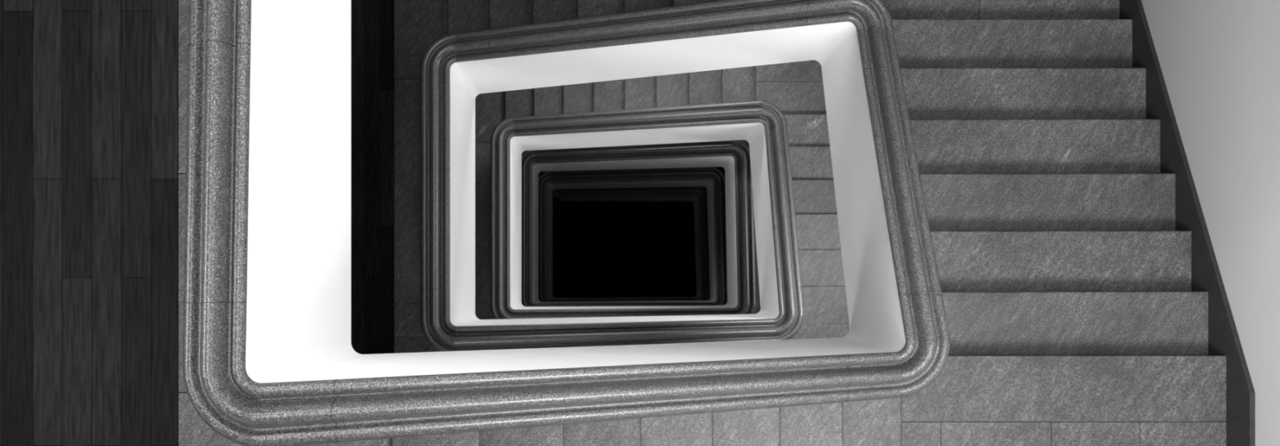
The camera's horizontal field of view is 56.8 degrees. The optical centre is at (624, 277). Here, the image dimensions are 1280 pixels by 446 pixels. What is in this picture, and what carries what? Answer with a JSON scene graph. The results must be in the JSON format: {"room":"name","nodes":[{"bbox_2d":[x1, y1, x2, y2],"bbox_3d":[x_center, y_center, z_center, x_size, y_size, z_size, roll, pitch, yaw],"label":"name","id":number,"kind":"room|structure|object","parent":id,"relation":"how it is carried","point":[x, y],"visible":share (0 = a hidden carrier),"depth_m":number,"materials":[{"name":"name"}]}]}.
{"room":"stairwell","nodes":[
{"label":"stairwell","id":0,"kind":"room"},
{"bbox_2d":[0,0,390,445],"bbox_3d":[-2.700,-0.475,4.150,3.800,0.300,4.950,0,90,0],"label":"floor","id":1,"kind":"structure","parent":0,"point":[94,93],"depth_m":4.00,"materials":[{"name":"wood"}]},
{"bbox_3d":[0.791,-2.120,3.502,3.858,1.495,1.660,0,90,0],"label":"staircase","id":2,"kind":"structure","parent":1,"relation":"on","visible":0},
{"bbox_2d":[186,0,351,154],"bbox_3d":[-0.058,-0.929,2.921,2.233,2.817,0.957,0,90,0],"label":"balustrade","id":3,"kind":"object","parent":2,"relation":"on","point":[288,62],"visible":0.92,"depth_m":3.42,"materials":[{"name":"white paint"}]},
{"bbox_2d":[351,0,447,354],"bbox_3d":[-2.700,-0.475,7.900,3.800,0.300,4.950,0,90,0],"label":"floor","id":4,"kind":"structure","parent":0,"point":[390,39],"depth_m":7.75,"materials":[{"name":"stone"}]},
{"bbox_2d":[390,0,1226,445],"bbox_3d":[0.791,-0.475,6.019,3.858,3.961,4.950,0,90,0],"label":"staircase","id":5,"kind":"structure","parent":4,"relation":"on","point":[1073,315],"depth_m":5.68,"materials":[{"name":"stone"}]},
{"bbox_2d":[182,0,951,445],"bbox_3d":[0.026,-0.476,5.492,2.401,4.877,1.862,0,90,0],"label":"balustrade","id":6,"kind":"object","parent":5,"relation":"on","point":[269,357],"visible":1,"depth_m":4.07,"materials":[{"name":"white paint"}]},
{"bbox_2d":[475,91,505,319],"bbox_3d":[-2.700,-0.475,11.550,3.800,0.300,4.950,0,90,0],"label":"floor","id":7,"kind":"structure","parent":0,"point":[490,108],"depth_m":11.40,"materials":[{"name":"stone"}]},
{"bbox_2d":[505,60,849,339],"bbox_3d":[0.791,-0.475,9.720,3.858,3.861,4.950,0,90,0],"label":"staircase","id":8,"kind":"structure","parent":7,"relation":"on","point":[796,88],"depth_m":10.20,"materials":[{"name":"stone"}]},
{"bbox_2d":[420,99,804,351],"bbox_3d":[0.026,-0.476,9.101,2.401,4.798,1.862,0,90,0],"label":"balustrade","id":9,"kind":"object","parent":8,"relation":"on","point":[449,322],"visible":0.98,"depth_m":8.28,"materials":[{"name":"white paint"}]},
{"bbox_2d":[552,191,696,297],"bbox_3d":[-0.940,-0.475,19.100,7.720,0.200,5.350,0,90,0],"label":"floor","id":10,"kind":"structure","parent":0,"point":[601,248],"depth_m":19.00,"materials":[{"name":"black"}]},
{"bbox_2d":[553,186,706,196],"bbox_3d":[0.791,-0.475,17.845,3.858,2.811,4.950,0,90,0],"label":"staircase","id":11,"kind":"structure","parent":10,"relation":"on","point":[556,192],"depth_m":18.91,"materials":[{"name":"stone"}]},
{"bbox_2d":[538,186,709,302],"bbox_3d":[0.026,-0.477,17.231,2.401,3.738,1.864,0,90,0],"label":"balustrade","id":12,"kind":"object","parent":11,"relation":"on","point":[698,195],"visible":0.63,"depth_m":16.77,"materials":[{"name":"white paint"}]},
{"bbox_2d":[1141,0,1279,445],"bbox_3d":[2.832,-0.475,8.400,0.176,23.200,5.350,0,90,0],"label":"wall","id":13,"kind":"structure","parent":0,"point":[1219,60],"depth_m":5.28,"materials":[{"name":"paint"}]},
{"bbox_2d":[1119,0,1255,445],"bbox_3d":[2.733,-0.475,5.928,0.024,1.555,4.950,0,90,0],"label":"baseboard","id":14,"kind":"structure","parent":13,"relation":"attached to","point":[1224,339],"depth_m":5.63,"materials":[{"name":"stone"}]},
{"bbox_3d":[-2.700,-0.475,13.950,3.800,0.300,4.950,0,90,0],"label":"floor","id":15,"kind":"structure","parent":0,"visible":0},
{"bbox_2d":[542,166,724,173],"bbox_3d":[0.791,-0.475,15.245,3.858,2.811,4.950,0,90,0],"label":"staircase","id":16,"kind":"structure","parent":15,"relation":"on","point":[722,168],"depth_m":15.30,"materials":[{"name":"stone"}]},
{"bbox_2d":[521,166,727,306],"bbox_3d":[0.026,-0.476,14.606,2.401,3.788,1.862,0,90,0],"label":"balustrade","id":17,"kind":"object","parent":16,"relation":"on","point":[713,178],"visible":0.65,"depth_m":14.19,"materials":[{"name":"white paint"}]},
{"bbox_2d":[739,139,760,313],"bbox_3d":[0.791,-0.475,12.745,3.858,2.611,4.950,0,90,0],"label":"staircase","id":18,"kind":"structure","parent":15,"relation":"on","point":[757,308],"depth_m":12.17,"materials":[{"name":"stone"}]},
{"bbox_2d":[490,140,755,319],"bbox_3d":[0.026,-0.476,12.006,2.401,3.488,1.862,0,90,0],"label":"balustrade","id":19,"kind":"object","parent":18,"relation":"on","point":[734,156],"visible":0.75,"depth_m":11.24,"materials":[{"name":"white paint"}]}
]}

